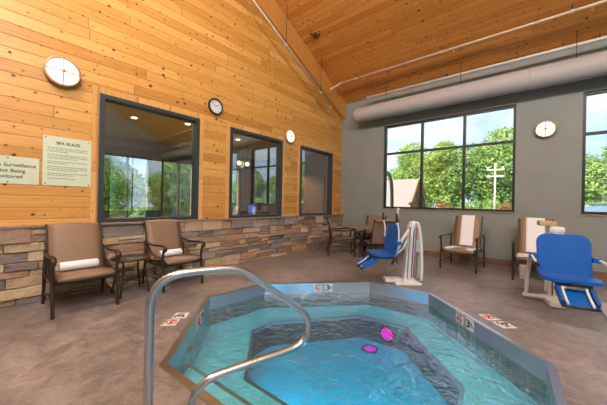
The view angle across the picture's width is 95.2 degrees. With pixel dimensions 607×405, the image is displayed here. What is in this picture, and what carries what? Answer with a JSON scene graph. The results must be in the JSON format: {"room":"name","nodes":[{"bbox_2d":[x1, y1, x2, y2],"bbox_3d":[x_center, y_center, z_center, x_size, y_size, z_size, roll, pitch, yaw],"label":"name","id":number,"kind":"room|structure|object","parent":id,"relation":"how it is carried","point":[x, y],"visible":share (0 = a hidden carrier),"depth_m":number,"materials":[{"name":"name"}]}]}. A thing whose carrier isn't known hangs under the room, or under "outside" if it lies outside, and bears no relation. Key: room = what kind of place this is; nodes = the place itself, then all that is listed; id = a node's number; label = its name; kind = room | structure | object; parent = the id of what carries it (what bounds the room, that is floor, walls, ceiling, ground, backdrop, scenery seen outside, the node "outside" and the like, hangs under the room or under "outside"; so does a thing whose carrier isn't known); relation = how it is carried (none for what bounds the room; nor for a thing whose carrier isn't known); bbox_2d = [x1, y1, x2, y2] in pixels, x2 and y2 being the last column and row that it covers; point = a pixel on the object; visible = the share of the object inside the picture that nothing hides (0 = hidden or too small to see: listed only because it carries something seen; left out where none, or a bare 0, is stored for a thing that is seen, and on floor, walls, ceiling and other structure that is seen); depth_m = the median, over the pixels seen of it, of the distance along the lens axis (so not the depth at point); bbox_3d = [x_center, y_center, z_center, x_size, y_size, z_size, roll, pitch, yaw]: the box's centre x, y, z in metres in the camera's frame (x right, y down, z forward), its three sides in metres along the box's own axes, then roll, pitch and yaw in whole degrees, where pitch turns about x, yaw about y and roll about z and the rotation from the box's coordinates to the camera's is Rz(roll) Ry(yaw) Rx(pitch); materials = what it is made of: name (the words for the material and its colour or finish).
{"room":"indoor hot tub area","nodes":[
{"label":"indoor hot tub area","id":0,"kind":"room"},
{"bbox_2d":[0,0,341,225],"bbox_3d":[-3.046,-2.520,3.940,0.200,7.518,13.000,1,0,40],"label":"wall","id":1,"kind":"structure","parent":0,"point":[181,54],"depth_m":4.49,"materials":[{"name":"brown wood"}]},
{"bbox_2d":[0,155,38,184],"bbox_3d":[-3.505,-0.389,3.284,0.012,0.327,0.540,1,0,40],"label":"sign","id":2,"kind":"object","parent":1,"relation":"attached to","point":[13,170],"visible":1,"depth_m":3.36,"materials":[{"name":"beige plastic"}]},
{"bbox_2d":[43,56,80,86],"bbox_3d":[-3.130,-1.703,3.605,0.130,0.380,0.380,1,0,40],"label":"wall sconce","id":3,"kind":"object","parent":1,"relation":"attached to","point":[61,71],"visible":1,"depth_m":3.57,"materials":[{"name":"white glass"}]},
{"bbox_2d":[42,135,90,186],"bbox_3d":[-3.146,-0.539,3.703,0.012,0.638,0.500,1,0,40],"label":"sign","id":4,"kind":"object","parent":1,"relation":"attached to","point":[66,161],"visible":1,"depth_m":3.69,"materials":[{"name":"beige plastic"}]},
{"bbox_2d":[47,166,85,171],"bbox_3d":[-3.146,-0.443,3.702,0.001,0.056,0.410,1,0,40],"label":"print","id":5,"kind":"object","parent":4,"relation":"attached to","point":[49,168],"depth_m":3.69},
{"bbox_2d":[47,172,86,176],"bbox_3d":[-3.148,-0.366,3.702,0.001,0.032,0.410,1,0,40],"label":"print","id":6,"kind":"object","parent":4,"relation":"attached to","point":[49,174],"depth_m":3.69},
{"bbox_2d":[47,160,86,164],"bbox_3d":[-3.145,-0.519,3.702,0.001,0.032,0.410,1,0,40],"label":"print","id":7,"kind":"object","parent":4,"relation":"attached to","point":[49,162],"depth_m":3.68},
{"bbox_2d":[47,154,86,160],"bbox_3d":[-3.143,-0.596,3.702,0.001,0.056,0.410,1,0,40],"label":"print","id":8,"kind":"object","parent":4,"relation":"attached to","point":[52,157],"depth_m":3.69},
{"bbox_2d":[48,147,86,153],"bbox_3d":[-3.141,-0.684,3.702,0.001,0.056,0.410,1,0,40],"label":"print","id":9,"kind":"object","parent":4,"relation":"attached to","point":[51,150],"depth_m":3.69},
{"bbox_2d":[90,85,203,222],"bbox_3d":[-2.473,-0.665,4.573,0.150,1.950,1.699,1,0,40],"label":"window","id":10,"kind":"structure","parent":1,"relation":"in","point":[100,95],"depth_m":4.21,"materials":[{"name":"orange wood"}]},
{"bbox_2d":[208,98,222,114],"bbox_3d":[-1.697,-1.854,5.355,0.045,0.320,0.320,1,0,40],"label":"wall clock","id":11,"kind":"object","parent":1,"relation":"attached to","point":[215,106],"visible":1,"depth_m":5.35,"materials":[{"name":"black plastic"}]},
{"bbox_2d":[225,122,284,217],"bbox_3d":[-1.059,-0.636,6.238,0.150,1.950,1.681,1,0,40],"label":"window","id":12,"kind":"structure","parent":1,"relation":"in","point":[231,128],"depth_m":6.08,"materials":[{"name":"orange wood"}]},
{"bbox_2d":[284,130,294,142],"bbox_3d":[-0.328,-1.647,6.905,0.130,0.330,0.330,1,0,40],"label":"wall sconce","id":13,"kind":"object","parent":1,"relation":"attached to","point":[289,135],"visible":1,"depth_m":6.85,"materials":[{"name":"white glass"}]},
{"bbox_2d":[287,131,293,141],"bbox_3d":[-0.316,-1.647,6.895,0.063,0.284,0.284,1,0,40],"label":"diffuser","id":14,"kind":"object","parent":13,"relation":"attached to","point":[290,134],"depth_m":6.85,"materials":[{"name":"white glass"}]},
{"bbox_2d":[250,0,345,120],"bbox_3d":[-0.777,-4.440,6.311,0.130,3.588,6.500,1,0,40],"label":"trim","id":15,"kind":"structure","parent":1,"relation":"attached to","point":[271,9],"depth_m":7.11,"materials":[{"name":"brown wood"}]},
{"bbox_2d":[296,141,333,215],"bbox_3d":[0.339,-0.608,7.886,0.150,1.950,1.665,1,0,40],"label":"window","id":16,"kind":"structure","parent":1,"relation":"in","point":[301,146],"depth_m":7.91,"materials":[{"name":"orange wood"}]},
{"bbox_2d":[0,214,343,307],"bbox_3d":[-2.989,0.765,3.836,0.122,0.950,13.000,1,0,40],"label":"stone wall","id":17,"kind":"structure","parent":0,"point":[229,241],"depth_m":4.80,"materials":[{"name":"brown stone"}]},
{"bbox_2d":[113,207,232,216],"bbox_3d":[15.714,2.020,25.981,120.000,0.090,120.000,1,0,40],"label":"ground","id":18,"kind":"structure","parent":0,"point":[136,212],"depth_m":32.04,"materials":[{"name":"green plant"}]},
{"bbox_2d":[108,155,145,216],"bbox_3d":[-9.108,-0.390,11.703,4.010,4.899,3.545,1,0,4],"label":"tree","id":19,"kind":"object","parent":18,"relation":"on","point":[118,167],"visible":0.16,"depth_m":11.94,"materials":[{"name":"green plant"}]},
{"bbox_2d":[122,162,190,216],"bbox_3d":[-6.766,-0.673,14.793,4.065,5.361,4.937,1,0,16],"label":"tree","id":20,"kind":"object","parent":18,"relation":"on","point":[170,169],"visible":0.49,"depth_m":13.46,"materials":[{"name":"green plant"}]},
{"bbox_2d":[232,170,236,213],"bbox_3d":[-3.591,-0.610,17.261,4.937,5.361,4.065,1,0,-9],"label":"tree","id":21,"kind":"object","parent":18,"relation":"on","point":[234,173],"visible":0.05,"depth_m":16.45,"materials":[{"name":"green plant"}]},
{"bbox_2d":[386,179,425,206],"bbox_3d":[5.168,0.133,18.700,5.098,3.262,4.810,1,0,40],"label":"cabin","id":22,"kind":"object","parent":18,"relation":"on","point":[406,191],"visible":0.31,"depth_m":17.09,"materials":[{"name":"brown wood"}]},
{"bbox_2d":[387,141,434,207],"bbox_3d":[10.987,-2.103,27.610,5.517,7.990,6.700,1,0,10],"label":"tree","id":23,"kind":"object","parent":18,"relation":"on","point":[411,162],"visible":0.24,"depth_m":26.51,"materials":[{"name":"green plant"}]},
{"bbox_2d":[433,202,453,207],"bbox_3d":[8.234,0.930,16.426,1.444,1.951,1.612,1,0,40],"label":"shrub","id":24,"kind":"object","parent":18,"relation":"on","point":[442,205],"visible":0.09,"depth_m":16.37,"materials":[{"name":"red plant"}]},
{"bbox_2d":[417,140,493,207],"bbox_3d":[12.047,-1.712,22.288,4.558,7.249,5.156,1,0,-32],"label":"tree","id":25,"kind":"object","parent":18,"relation":"on","point":[445,182],"visible":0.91,"depth_m":21.50,"materials":[{"name":"green plant"}]},
{"bbox_2d":[459,197,480,208],"bbox_3d":[11.329,1.115,18.926,1.470,3.132,1.072,1,0,33],"label":"shrub","id":26,"kind":"object","parent":18,"relation":"on","point":[467,205],"visible":0.16,"depth_m":18.83,"materials":[{"name":"green plant"}]},
{"bbox_2d":[466,125,512,208],"bbox_3d":[15.707,-2.068,22.106,7.053,8.110,5.807,1,0,-26],"label":"tree","id":27,"kind":"object","parent":18,"relation":"on","point":[503,155],"visible":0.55,"depth_m":20.88,"materials":[{"name":"green plant"}]},
{"bbox_2d":[482,197,500,208],"bbox_3d":[12.108,1.115,17.812,1.072,2.990,1.470,1,0,26],"label":"shrub","id":28,"kind":"object","parent":18,"relation":"on","point":[488,202],"visible":0.17,"depth_m":17.63,"materials":[{"name":"green plant"}]},
{"bbox_2d":[486,163,503,208],"bbox_3d":[11.706,-0.256,16.960,0.900,4.300,0.118,1,0,29],"label":"utility pole","id":29,"kind":"object","parent":18,"relation":"on","point":[488,169],"visible":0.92,"depth_m":16.92,"materials":[{"name":"white wood"}]},
{"bbox_2d":[497,203,511,209],"bbox_3d":[10.052,0.966,13.701,1.444,1.951,1.612,1,0,40],"label":"shrub","id":30,"kind":"object","parent":18,"relation":"on","point":[504,206],"visible":0.12,"depth_m":13.51,"materials":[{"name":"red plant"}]},
{"bbox_2d":[584,197,605,207],"bbox_3d":[16.039,1.209,14.954,1.470,3.132,1.072,1,0,3],"label":"shrub","id":31,"kind":"object","parent":18,"relation":"on","point":[588,204],"visible":0.03,"depth_m":15.10,"materials":[{"name":"green plant"}]},
{"bbox_2d":[585,152,606,205],"bbox_3d":[17.992,-0.952,19.162,4.304,5.971,4.869,1,0,22],"label":"tree","id":32,"kind":"object","parent":18,"relation":"on","point":[591,165],"visible":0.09,"depth_m":17.42,"materials":[{"name":"green plant"}]},
{"bbox_2d":[585,144,606,204],"bbox_3d":[19.526,-1.581,14.783,6.700,7.291,5.517,1,0,28],"label":"tree","id":33,"kind":"object","parent":18,"relation":"on","point":[604,154],"visible":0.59,"depth_m":16.32,"materials":[{"name":"green plant"}]},
{"bbox_2d":[104,135,257,217],"bbox_3d":[-5.064,-0.301,7.912,0.150,3.000,9.500,1,0,40],"label":"wall","id":34,"kind":"structure","parent":0,"point":[248,177],"depth_m":8.63,"materials":[{"name":"beige paint"}]},
{"bbox_2d":[103,155,110,217],"bbox_3d":[-5.393,-0.083,7.236,0.080,2.350,0.550,1,0,40],"label":"tree","id":35,"kind":"object","parent":34,"relation":"hanging from","point":[107,159],"visible":0.15,"depth_m":7.38,"materials":[{"name":"green plant"}]},
{"bbox_2d":[104,151,151,217],"bbox_3d":[-5.015,-0.440,7.873,0.090,1.860,1.240,1,0,40],"label":"window","id":36,"kind":"structure","parent":34,"relation":"in","point":[105,152],"depth_m":7.86,"materials":[{"name":"black metal"}]},
{"bbox_2d":[160,158,191,216],"bbox_3d":[-4.067,-0.431,8.990,0.090,1.840,1.110,1,0,40],"label":"window","id":37,"kind":"structure","parent":34,"relation":"in","point":[162,160],"depth_m":8.88,"materials":[{"name":"black metal"}]},
{"bbox_2d":[104,144,258,170],"bbox_3d":[-4.938,-1.459,7.825,0.120,0.160,9.500,1,0,40],"label":"trim","id":38,"kind":"structure","parent":34,"relation":"attached to","point":[111,148],"depth_m":8.29,"materials":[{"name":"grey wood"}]},
{"bbox_2d":[232,168,240,214],"bbox_3d":[-2.880,-0.408,10.389,0.090,1.840,1.240,1,0,40],"label":"window","id":39,"kind":"structure","parent":34,"relation":"in","point":[239,184],"depth_m":10.79,"materials":[{"name":"black metal"}]},
{"bbox_2d":[105,102,314,160],"bbox_3d":[-3.490,-1.820,6.601,3.900,0.100,9.500,1,0,40],"label":"ceiling","id":40,"kind":"structure","parent":0,"point":[151,127],"depth_m":7.06,"materials":[{"name":"brown wood"}]},
{"bbox_2d":[245,145,248,165],"bbox_3d":[-1.689,-1.412,8.345,0.130,0.645,0.130,1,0,40],"label":"pendant lamp","id":41,"kind":"object","parent":40,"relation":"hanging from","point":[247,162],"visible":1,"depth_m":8.34,"materials":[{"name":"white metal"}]},
{"bbox_2d":[0,244,606,404],"bbox_3d":[1.527,1.391,-0.008,12.000,0.120,13.000,1,0,40],"label":"floor","id":42,"kind":"structure","parent":0,"point":[91,352],"depth_m":2.89,"materials":[{"name":"concrete"}]},
{"bbox_2d":[41,222,121,319],"bbox_3d":[-2.755,0.759,3.421,0.825,0.978,0.670,1,0,40],"label":"armchair","id":43,"kind":"object","parent":42,"relation":"on","point":[65,242],"visible":0.98,"depth_m":3.45,"materials":[{"name":"beige fabric"}]},
{"bbox_2d":[58,258,98,270],"bbox_3d":[-2.791,0.772,3.452,0.106,0.106,0.390,1,0,40],"label":"rolled towel","id":44,"kind":"object","parent":43,"relation":"on","point":[79,264],"visible":1,"depth_m":3.41,"materials":[{"name":"white fabric"}]},
{"bbox_2d":[110,254,150,298],"bbox_3d":[-2.400,1.005,3.857,0.490,0.500,0.490,1,0,40],"label":"side table","id":45,"kind":"object","parent":42,"relation":"on","point":[128,257],"visible":0.89,"depth_m":3.83,"materials":[{"name":"brown metal"}]},
{"bbox_2d":[142,219,205,292],"bbox_3d":[-2.055,0.773,4.338,0.825,0.978,0.670,1,0,37],"label":"armchair","id":46,"kind":"object","parent":42,"relation":"on","point":[162,234],"visible":0.86,"depth_m":4.36,"materials":[{"name":"beige fabric"}]},
{"bbox_2d":[158,248,182,256],"bbox_3d":[-2.093,0.790,4.368,0.102,0.102,0.350,1,0,37],"label":"rolled towel","id":47,"kind":"object","parent":46,"relation":"on","point":[171,252],"visible":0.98,"depth_m":4.35,"materials":[{"name":"white fabric"}]},
{"bbox_2d":[160,312,189,325],"bbox_3d":[-1.395,1.268,3.026,0.199,0.012,0.330,1,0,-6],"label":"depth marker","id":48,"kind":"object","parent":42,"relation":"on","point":[168,322],"depth_m":2.99,"materials":[{"name":"white tile"}]},
{"bbox_2d":[143,265,311,404],"bbox_3d":[-0.409,0.834,1.704,1.055,0.918,0.109,1,0,-29],"label":"grab rail","id":49,"kind":"object","parent":42,"relation":"on","point":[149,314],"visible":1,"depth_m":1.60,"materials":[{"name":"metal"}]},
{"bbox_2d":[323,215,357,256],"bbox_3d":[0.911,0.833,7.042,0.825,0.978,0.670,1,0,2],"label":"armchair","id":50,"kind":"object","parent":42,"relation":"on","point":[331,237],"visible":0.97,"depth_m":6.76,"materials":[{"name":"brown metal"}]},
{"bbox_2d":[344,224,372,256],"bbox_3d":[1.542,0.963,7.045,1.040,0.761,1.040,1,0,17],"label":"patio table","id":51,"kind":"object","parent":42,"relation":"on","point":[351,226],"visible":0.61,"depth_m":6.96,"materials":[{"name":"brown metal"}]},
{"bbox_2d":[159,281,566,404],"bbox_3d":[0.372,1.702,2.963,3.194,0.812,3.142,1,0,-6],"label":"pool","id":52,"kind":"object","parent":42,"relation":"in","point":[541,369],"visible":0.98,"depth_m":3.26,"materials":[{"name":"tile"}]},
{"bbox_2d":[175,291,550,404],"bbox_3d":[0.371,1.773,2.964,3.083,0.660,3.027,1,0,-6],"label":"water","id":53,"kind":"object","parent":52,"relation":"in","point":[190,354],"visible":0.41,"depth_m":3.07,"materials":[{"name":"blue liquid"}]},
{"bbox_2d":[362,344,377,353],"bbox_3d":[0.938,2.066,3.918,0.229,0.022,0.229,1,0,-5],"label":"lamp","id":54,"kind":"object","parent":52,"relation":"on","point":[366,346],"depth_m":3.90,"materials":[{"name":"pink metal"}]},
{"bbox_2d":[379,326,394,342],"bbox_3d":[1.204,1.899,3.997,0.230,0.230,0.022,1,0,35],"label":"lamp","id":55,"kind":"object","parent":52,"relation":"attached to","point":[383,339],"depth_m":3.99,"materials":[{"name":"pink metal"}]},
{"bbox_2d":[354,215,386,248],"bbox_3d":[1.849,0.851,7.576,0.670,0.978,0.825,1,0,38],"label":"armchair","id":56,"kind":"object","parent":42,"relation":"on","point":[370,218],"visible":0.3,"depth_m":7.82,"materials":[{"name":"brown fabric"}]},
{"bbox_2d":[358,219,399,262],"bbox_3d":[1.726,0.849,6.376,0.670,0.978,0.825,1,0,-12],"label":"armchair","id":57,"kind":"object","parent":42,"relation":"on","point":[377,233],"visible":0.63,"depth_m":6.11,"materials":[{"name":"brown fabric"}]},
{"bbox_2d":[357,208,422,285],"bbox_3d":[1.441,0.711,4.572,1.061,1.236,0.640,1,0,-3],"label":"lift","id":58,"kind":"object","parent":42,"relation":"on","point":[413,244],"visible":1,"depth_m":4.54,"materials":[{"name":"white plastic"}]},
{"bbox_2d":[439,215,484,273],"bbox_3d":[3.388,0.829,5.859,0.706,1.084,1.020,1,0,42],"label":"lounge chair","id":59,"kind":"object","parent":42,"relation":"on","point":[478,222],"visible":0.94,"depth_m":5.92,"materials":[{"name":"beige fabric"}]},
{"bbox_2d":[444,245,479,250],"bbox_3d":[3.280,0.946,5.744,0.530,0.044,0.615,1,0,42],"label":"towel","id":60,"kind":"object","parent":59,"relation":"on","point":[451,246],"visible":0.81,"depth_m":5.74,"materials":[{"name":"white fabric"}]},
{"bbox_2d":[459,215,474,245],"bbox_3d":[3.636,0.608,6.143,0.250,0.650,0.315,1,0,42],"label":"towel","id":61,"kind":"object","parent":59,"relation":"on","point":[467,222],"visible":0.98,"depth_m":6.10,"materials":[{"name":"fabric"}]},
{"bbox_2d":[478,314,500,319],"bbox_3d":[2.178,1.339,3.245,0.160,0.012,0.160,1,0,-6],"label":"sign","id":62,"kind":"object","parent":42,"relation":"on","point":[486,316],"depth_m":3.23,"materials":[{"name":"white tile"}]},
{"bbox_2d":[493,321,516,327],"bbox_3d":[2.201,1.341,3.041,0.160,0.008,0.160,1,0,-6],"label":"sign","id":63,"kind":"object","parent":42,"relation":"on","point":[503,324],"depth_m":3.04,"materials":[{"name":"white tile"}]},
{"bbox_2d":[511,218,553,279],"bbox_3d":[4.264,0.847,5.089,0.706,1.084,1.020,1,0,38],"label":"lounge chair","id":64,"kind":"object","parent":42,"relation":"on","point":[521,246],"visible":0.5,"depth_m":5.42,"materials":[{"name":"brown fabric"}]},
{"bbox_2d":[517,252,527,256],"bbox_3d":[4.164,0.964,4.966,0.530,0.044,0.615,1,0,38],"label":"towel","id":65,"kind":"object","parent":64,"relation":"on","point":[518,254],"visible":0.34,"depth_m":4.98,"materials":[{"name":"white fabric"}]},
{"bbox_2d":[526,217,544,251],"bbox_3d":[4.500,0.626,5.382,0.280,0.650,0.315,1,0,38],"label":"towel","id":66,"kind":"object","parent":64,"relation":"on","point":[533,230],"visible":0.81,"depth_m":5.36,"materials":[{"name":"white fabric"}]},
{"bbox_2d":[519,226,606,312],"bbox_3d":[3.215,0.847,3.468,0.719,1.035,1.431,1,0,28],"label":"lift","id":67,"kind":"object","parent":42,"relation":"on","point":[563,260],"visible":1,"depth_m":3.27,"materials":[{"name":"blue plastic"}]},
{"bbox_2d":[537,220,556,225],"bbox_3d":[3.481,0.298,3.966,0.200,0.070,0.120,1,0,23],"label":"box","id":68,"kind":"object","parent":67,"relation":"on","point":[541,223],"visible":1,"depth_m":3.92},
{"bbox_2d":[601,302,606,318],"bbox_3d":[3.557,2.141,-0.721,5.160,1.562,7.560,1,0,40],"label":"swimming pool","id":69,"kind":"object","parent":42,"relation":"in","point":[604,305],"visible":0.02,"depth_m":3.57,"materials":[{"name":"white"}]},
{"bbox_2d":[257,39,606,271],"bbox_3d":[4.366,-0.913,6.293,16.300,4.600,0.220,1,0,40],"label":"wall","id":70,"kind":"structure","parent":0,"point":[548,170],"depth_m":6.05,"materials":[{"name":"grey paint"}]},
{"bbox_2d":[303,176,324,212],"bbox_3d":[0.310,0.206,9.500,0.900,2.200,0.110,1,0,40],"label":"door","id":71,"kind":"structure","parent":70,"relation":"in","point":[313,187],"depth_m":9.48,"materials":[{"name":"brown wood"}]},
{"bbox_2d":[382,105,515,213],"bbox_3d":[3.465,-0.967,6.992,3.040,2.372,0.160,1,0,40],"label":"window","id":72,"kind":"structure","parent":70,"relation":"in","point":[464,146],"depth_m":6.71,"materials":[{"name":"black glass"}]},
{"bbox_2d":[343,240,606,278],"bbox_3d":[5.775,1.351,4.900,11.880,0.130,0.020,1,0,40],"label":"baseboard","id":73,"kind":"structure","parent":70,"relation":"attached to","point":[596,274],"depth_m":6.35,"materials":[{"name":"brown wood"}]},
{"bbox_2d":[535,120,556,137],"bbox_3d":[4.904,-1.487,5.616,0.340,0.340,0.130,1,0,40],"label":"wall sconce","id":74,"kind":"object","parent":70,"relation":"attached to","point":[544,129],"visible":1,"depth_m":5.59,"materials":[{"name":"white glass"}]},
{"bbox_2d":[536,122,554,135],"bbox_3d":[4.894,-1.487,5.603,0.292,0.292,0.063,1,0,40],"label":"diffuser","id":75,"kind":"object","parent":74,"relation":"attached to","point":[543,128],"depth_m":5.58,"materials":[{"name":"white glass"}]},
{"bbox_2d":[580,89,606,216],"bbox_3d":[6.529,-0.906,4.391,3.040,2.372,0.160,1,0,40],"label":"window","id":76,"kind":"structure","parent":70,"relation":"in","point":[583,213],"depth_m":5.33,"materials":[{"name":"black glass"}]},
{"bbox_2d":[275,0,606,103],"bbox_3d":[1.655,-4.689,0.000,12.400,3.392,13.420,1,0,40],"label":"ceiling","id":77,"kind":"structure","parent":0,"point":[358,37],"depth_m":6.06,"materials":[{"name":"brown wood"}]},
{"bbox_2d":[252,0,331,108],"bbox_3d":[-0.832,-4.227,5.842,0.072,3.161,5.144,1,0,40],"label":"pipe","id":78,"kind":"object","parent":77,"relation":"attached to","point":[253,1],"visible":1,"depth_m":6.37,"materials":[{"name":"metal"}]},
{"bbox_2d":[310,32,319,37],"bbox_3d":[0.292,-4.129,6.836,0.286,0.125,0.098,1,0,7],"label":"bracket","id":79,"kind":"object","parent":77,"relation":"attached to","point":[315,34],"visible":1,"depth_m":6.80,"materials":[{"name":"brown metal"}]},
{"bbox_2d":[330,0,606,89],"bbox_3d":[5.301,-3.243,4.094,11.700,0.381,0.330,1,0,40],"label":"pipe","id":80,"kind":"object","parent":77,"relation":"attached to","point":[592,5],"visible":1,"depth_m":5.60,"materials":[{"name":"metal"}]},
{"bbox_2d":[353,34,606,122],"bbox_3d":[5.834,-2.714,4.473,11.320,0.962,0.422,1,0,40],"label":"air duct","id":81,"kind":"object","parent":77,"relation":"hanging from","point":[593,65],"visible":1,"depth_m":5.81,"materials":[{"name":"metal"}]},
{"bbox_2d":[366,34,606,98],"bbox_3d":[6.009,-2.949,4.394,11.000,0.122,0.064,1,0,40],"label":"pipe","id":82,"kind":"object","parent":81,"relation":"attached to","point":[600,38],"visible":1,"depth_m":5.88,"materials":[{"name":"metal"}]},
{"bbox_3d":[-3.552,1.279,6.601,3.900,0.100,9.500,1,0,40],"label":"floor","id":83,"kind":"structure","parent":0,"visible":0},
{"bbox_2d":[145,209,160,216],"bbox_3d":[-3.722,0.701,7.079,0.420,1.050,0.428,1,0,4],"label":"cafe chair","id":84,"kind":"object","parent":83,"relation":"on","point":[149,213],"visible":0.16,"depth_m":6.87,"materials":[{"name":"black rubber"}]},
{"bbox_2d":[239,210,245,214],"bbox_3d":[-1.499,0.745,7.620,0.428,1.050,0.420,1,0,12],"label":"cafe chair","id":85,"kind":"object","parent":83,"relation":"on","point":[241,212],"visible":0.15,"depth_m":7.61,"materials":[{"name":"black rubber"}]},
{"bbox_2d":[255,210,268,213],"bbox_3d":[-1.264,0.750,8.273,0.420,1.050,0.428,1,0,-13],"label":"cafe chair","id":86,"kind":"object","parent":83,"relation":"on","point":[256,211],"visible":0.18,"depth_m":8.07,"materials":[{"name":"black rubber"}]},
{"bbox_3d":[-1.811,0.894,8.410,0.600,0.740,1.200,1,0,40],"label":"desk","id":87,"kind":"object","parent":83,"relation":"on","visible":0},
{"bbox_2d":[247,204,253,214],"bbox_3d":[-1.637,0.287,8.600,0.220,0.480,0.480,1,0,12],"label":"monitor","id":88,"kind":"object","parent":87,"relation":"on","point":[250,207],"visible":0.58,"depth_m":8.52,"materials":[{"name":"blue plastic"}]},
{"bbox_3d":[17.832,2.002,2.210,46.000,0.030,7.500,1,0,40],"label":"parking lot","id":89,"kind":"object","parent":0,"visible":0},
{"bbox_2d":[387,171,393,206],"bbox_3d":[4.667,-0.025,15.192,0.612,3.562,0.178,1,0,40],"label":"lamp post","id":90,"kind":"object","parent":89,"relation":"on","point":[388,173],"visible":0.61,"depth_m":15.04,"materials":[{"name":"grey metal"}]},
{"bbox_2d":[584,202,606,211],"bbox_3d":[10.672,0.933,8.249,5.068,1.821,2.106,1,0,20],"label":"car","id":91,"kind":"object","parent":89,"relation":"on","point":[595,208],"visible":0.05,"depth_m":8.83,"materials":[{"name":"silver metal"}]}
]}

